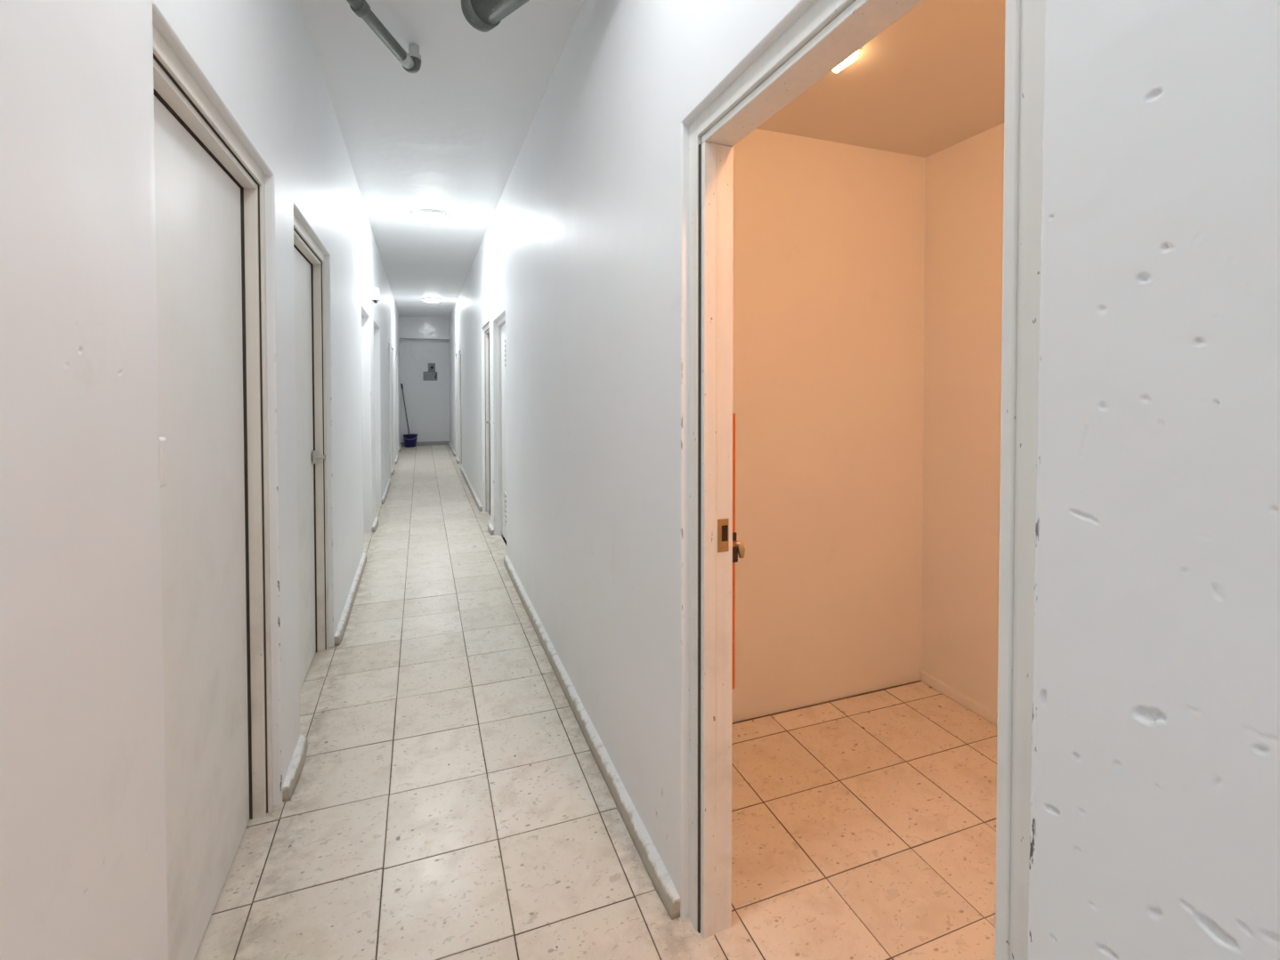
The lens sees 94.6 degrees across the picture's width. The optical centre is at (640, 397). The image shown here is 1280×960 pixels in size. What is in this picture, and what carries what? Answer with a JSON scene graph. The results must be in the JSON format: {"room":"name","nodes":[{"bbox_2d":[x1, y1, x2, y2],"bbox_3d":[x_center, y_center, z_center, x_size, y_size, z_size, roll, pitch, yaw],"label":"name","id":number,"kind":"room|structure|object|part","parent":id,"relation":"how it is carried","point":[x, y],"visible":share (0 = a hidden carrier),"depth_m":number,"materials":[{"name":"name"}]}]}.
{"room":"corridor","nodes":[
{"label":"corridor","id":0,"kind":"room"},
{"bbox_2d":[0,0,400,959],"bbox_3d":[-2.568,-0.178,5.391,0.174,3.005,17.500,0,1,-20],"label":"wall","id":1,"kind":"structure","parent":0,"point":[83,830],"depth_m":0.91,"materials":[{"name":"paint"}]},
{"bbox_2d":[159,437,167,487],"bbox_3d":[-0.921,0.121,1.083,0.084,0.094,0.041,0,1,-20],"label":"light switch","id":2,"kind":"object","parent":1,"relation":"attached to","point":[163,445],"visible":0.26,"depth_m":1.09,"materials":[{"name":"white plastic"}]},
{"bbox_2d":[152,23,273,959],"bbox_3d":[-1.110,0.330,1.493,0.105,2.102,0.936,0,1,-20],"label":"door","id":3,"kind":"structure","parent":1,"relation":"in","point":[210,190],"depth_m":1.55,"materials":[{"name":"beige paint"}]},
{"bbox_3d":[-1.110,0.332,1.493,0.105,2.098,0.936,0,1,-20],"label":"frame","id":4,"kind":"part","parent":3,"relation":"part of","materials":[{"name":"beige paint"}]},
{"bbox_2d":[293,213,329,690],"bbox_3d":[-1.544,0.306,2.679,0.115,2.104,0.953,0,1,-20],"label":"door","id":5,"kind":"structure","parent":1,"relation":"in","point":[310,323],"depth_m":2.98,"materials":[{"name":"beige paint"}]},
{"bbox_3d":[-1.669,0.309,3.033,0.017,0.065,0.045,0,1,-20],"label":"latch plate","id":6,"kind":"part","parent":5,"relation":"part of","materials":[{"name":"metal"}]},
{"bbox_3d":[-1.643,0.311,3.043,0.046,0.038,0.038,0,1,-20],"label":"knob","id":7,"kind":"part","parent":5,"relation":"part of","materials":[{"name":"metal"}]},
{"bbox_3d":[-1.549,0.308,2.677,0.105,2.100,0.953,0,1,-20],"label":"frame","id":8,"kind":"part","parent":5,"relation":"part of","materials":[{"name":"beige paint"}]},
{"bbox_2d":[282,444,402,802],"bbox_3d":[-3.346,1.223,7.798,0.043,0.070,12.398,0,1,-20],"label":"baseboard","id":9,"kind":"structure","parent":1,"relation":"attached to","point":[296,765],"depth_m":3.19,"materials":[{"name":"paint"}]},
{"bbox_2d":[361,317,364,534],"bbox_3d":[-2.499,0.279,5.146,0.080,2.061,0.893,0,1,-20],"label":"door","id":10,"kind":"structure","parent":1,"relation":"in","point":[361,318],"depth_m":5.55,"materials":[{"name":"white paint"}]},
{"bbox_2d":[371,287,379,303],"bbox_3d":[-2.624,-1.006,5.856,0.065,0.138,0.140,0,1,-20],"label":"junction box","id":11,"kind":"object","parent":1,"relation":"attached to","point":[375,291],"visible":0.99,"depth_m":5.79,"materials":[{"name":"white plastic"}]},
{"bbox_2d":[388,375,389,475],"bbox_3d":[-3.837,0.213,8.848,0.105,2.049,0.688,0,1,-20],"label":"door","id":12,"kind":"structure","parent":1,"relation":"in","point":[388,376],"depth_m":9.16,"materials":[{"name":"white paint"}]},
{"bbox_2d":[391,349,393,464],"bbox_3d":[-4.271,0.190,10.020,0.105,2.049,0.878,0,1,-20],"label":"door","id":13,"kind":"structure","parent":1,"relation":"in","point":[392,350],"depth_m":10.41,"materials":[{"name":"white paint"}]},
{"bbox_2d":[396,355,397,453],"bbox_3d":[-4.958,0.156,11.872,0.105,2.044,0.908,0,1,-20],"label":"door","id":14,"kind":"structure","parent":1,"relation":"in","point":[396,355],"depth_m":12.27,"materials":[{"name":"white paint"}]},
{"bbox_2d":[399,339,449,442],"bbox_3d":[-5.066,-0.343,13.806,1.500,3.005,0.120,0,1,-20],"label":"door","id":15,"kind":"structure","parent":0,"point":[426,402],"depth_m":13.76,"materials":[{"name":"paint"}]},
{"bbox_2d":[400,441,449,445],"bbox_3d":[-5.007,1.092,13.795,1.075,0.095,0.035,0,1,-20],"label":"baseboard","id":16,"kind":"structure","parent":15,"relation":"attached to","point":[425,443],"depth_m":13.81,"materials":[{"name":"white wood"}]},
{"bbox_2d":[422,372,437,380],"bbox_3d":[-4.899,-0.488,13.797,0.310,0.210,0.010,0,1,-20],"label":"wall sign","id":17,"kind":"object","parent":15,"relation":"attached to","point":[426,376],"visible":1,"depth_m":13.79,"materials":[{"name":"grey plastic"}]},
{"bbox_2d":[428,363,435,372],"bbox_3d":[-4.871,-0.686,13.803,0.164,0.210,0.010,0,1,-20],"label":"wall sign","id":18,"kind":"object","parent":15,"relation":"attached to","point":[431,366],"visible":1,"depth_m":13.80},
{"bbox_2d":[299,0,583,317],"bbox_3d":[-2.060,-1.714,5.534,1.510,0.100,17.670,0,1,-20],"label":"ceiling","id":19,"kind":"structure","parent":0,"point":[449,135],"depth_m":3.39,"materials":[{"name":"paint"}]},
{"bbox_2d":[346,0,421,73],"bbox_3d":[-1.065,-1.525,2.190,0.071,0.140,1.085,0,1,4],"label":"pipe","id":20,"kind":"object","parent":19,"relation":"attached to","point":[410,61],"visible":1,"depth_m":2.44,"materials":[{"name":"grey metal"}]},
{"bbox_2d":[398,315,449,340],"bbox_3d":[-4.948,-1.584,13.575,1.115,0.515,0.390,0,1,-20],"label":"beam","id":21,"kind":"structure","parent":19,"relation":"attached to","point":[410,328],"depth_m":13.39,"materials":[{"name":"paint"}]},
{"bbox_2d":[413,209,449,222],"bbox_3d":[-1.896,-1.635,5.367,0.318,0.060,0.318,0,1,-20],"label":"ceiling lamp","id":22,"kind":"object","parent":19,"relation":"attached to","point":[430,215],"visible":1,"depth_m":5.28,"materials":[{"name":"white"}]},
{"bbox_2d":[421,298,440,302],"bbox_3d":[-3.751,-1.738,10.629,0.318,0.060,0.318,0,1,-20],"label":"ceiling lamp","id":23,"kind":"object","parent":19,"relation":"attached to","point":[429,300],"visible":1,"depth_m":10.54,"materials":[{"name":"white"}]},
{"bbox_2d":[461,0,529,32],"bbox_3d":[-0.272,-1.487,1.909,0.933,0.243,0.146,1,2,42],"label":"drain pipe","id":24,"kind":"object","parent":19,"relation":"attached to","point":[482,15],"visible":1,"depth_m":2.13,"materials":[{"name":"grey paint"}]},
{"bbox_2d":[194,445,997,959],"bbox_3d":[-1.332,1.314,5.875,3.066,0.061,18.138,0,1,-20],"label":"floor","id":25,"kind":"structure","parent":0,"point":[450,800],"depth_m":1.93,"materials":[{"name":"beige tile"}]},
{"bbox_2d":[402,434,418,447],"bbox_3d":[-5.227,0.995,13.442,0.332,0.284,0.328,0,1,-20],"label":"bucket","id":26,"kind":"object","parent":25,"relation":"on","point":[409,441],"visible":1,"depth_m":13.33,"materials":[{"name":"blue plastic"}]},
{"bbox_2d":[400,383,410,435],"bbox_3d":[-5.324,0.395,13.495,0.299,1.402,0.103,1,1,30],"label":"mop","id":27,"kind":"object","parent":26,"relation":"in","point":[401,384],"visible":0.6,"depth_m":13.48,"materials":[{"name":"black plastic"}]},
{"bbox_2d":[731,128,925,722],"bbox_3d":[0.672,0.108,2.587,1.576,2.540,0.100,0,1,-20],"label":"wall","id":28,"kind":"structure","parent":0,"point":[829,237],"depth_m":2.59,"materials":[{"name":"paint"}]},
{"bbox_2d":[448,0,1279,959],"bbox_3d":[-1.427,-0.187,5.814,0.113,3.005,17.500,0,1,-20],"label":"wall","id":29,"kind":"structure","parent":0,"point":[1155,775],"depth_m":0.60,"materials":[{"name":"paint"}]},
{"bbox_2d":[456,373,457,456],"bbox_3d":[-3.431,0.185,11.292,0.105,2.006,0.658,0,1,-20],"label":"door","id":30,"kind":"structure","parent":29,"relation":"in","point":[457,374],"depth_m":11.56,"materials":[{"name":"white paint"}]},
{"bbox_2d":[460,351,461,463],"bbox_3d":[-3.031,0.204,10.214,0.105,2.010,0.718,0,1,-20],"label":"door","id":31,"kind":"structure","parent":29,"relation":"in","point":[460,352],"depth_m":10.50,"materials":[{"name":"white paint"}]},
{"bbox_3d":[-3.031,0.206,10.214,0.105,2.006,0.718,0,1,-20],"label":"frame","id":32,"kind":"part","parent":31,"relation":"part of","materials":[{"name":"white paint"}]},
{"bbox_2d":[483,323,490,512],"bbox_3d":[-1.534,0.266,6.174,0.105,2.044,0.820,0,1,-20],"label":"door","id":33,"kind":"structure","parent":29,"relation":"in","point":[486,330],"depth_m":6.51,"materials":[{"name":"white paint"}]},
{"bbox_3d":[-1.534,0.268,6.174,0.105,2.040,0.820,0,1,-20],"label":"frame","id":34,"kind":"part","parent":33,"relation":"part of","materials":[{"name":"white paint"}]},
{"bbox_2d":[497,315,506,541],"bbox_3d":[-1.136,0.306,5.116,0.080,2.006,0.878,0,1,-20],"label":"door","id":35,"kind":"structure","parent":29,"relation":"in","point":[501,323],"depth_m":5.46,"materials":[{"name":"white paint"}]},
{"bbox_2d":[504,492,506,530],"bbox_3d":[-1.149,1.009,5.130,0.018,0.320,0.300,0,1,-20],"label":"vent","id":36,"kind":"object","parent":35,"relation":"attached to","point":[505,492],"depth_m":5.24,"materials":[{"name":"white metal"}]},
{"bbox_2d":[448,442,680,920],"bbox_3d":[-1.478,1.261,5.797,0.043,0.070,17.450,0,1,-20],"label":"baseboard","id":37,"kind":"structure","parent":29,"relation":"attached to","point":[658,874],"depth_m":2.10,"materials":[{"name":"paint"}]},
{"bbox_2d":[688,0,1045,959],"bbox_3d":[0.346,0.345,1.115,0.144,2.084,0.946,0,1,-20],"label":"door frame","id":38,"kind":"structure","parent":29,"relation":"in","point":[829,32],"depth_m":1.16,"materials":[{"name":"white paint"}]},
{"bbox_3d":[0.210,0.350,1.494,0.031,0.084,0.003,0,1,-20],"label":"strike plate","id":39,"kind":"part","parent":38,"relation":"part of","materials":[{"name":"gold metal"}]},
{"bbox_3d":[0.256,0.393,1.523,0.030,0.044,0.020,0,1,-4],"label":"latch knob","id":40,"kind":"part","parent":38,"relation":"part of","materials":[{"name":"gold metal"}]},
{"bbox_2d":[756,0,1005,157],"bbox_3d":[1.104,-1.139,1.395,1.574,0.100,2.590,0,1,-20],"label":"ceiling","id":41,"kind":"structure","parent":0,"point":[933,81],"depth_m":2.11,"materials":[{"name":"paint"}]},
{"bbox_2d":[832,48,861,72],"bbox_3d":[0.656,-1.083,1.899,0.044,0.040,0.110,-1,1,-22],"label":"recessed light","id":42,"kind":"object","parent":41,"relation":"in","point":[853,57],"visible":0.34,"depth_m":1.88,"materials":[{"name":"white"}]},
{"bbox_2d":[921,122,1004,713],"bbox_3d":[1.805,0.126,1.653,0.100,2.540,2.540,0,1,-20],"label":"wall","id":43,"kind":"structure","parent":0,"point":[964,211],"depth_m":2.58,"materials":[{"name":"paint"}]},
{"bbox_2d":[919,671,997,726],"bbox_3d":[1.748,1.343,1.688,0.022,0.045,2.380,0,1,-20],"label":"baseboard","id":44,"kind":"structure","parent":43,"relation":"attached to","point":[985,713],"depth_m":2.59,"materials":[{"name":"paint"}]}
]}

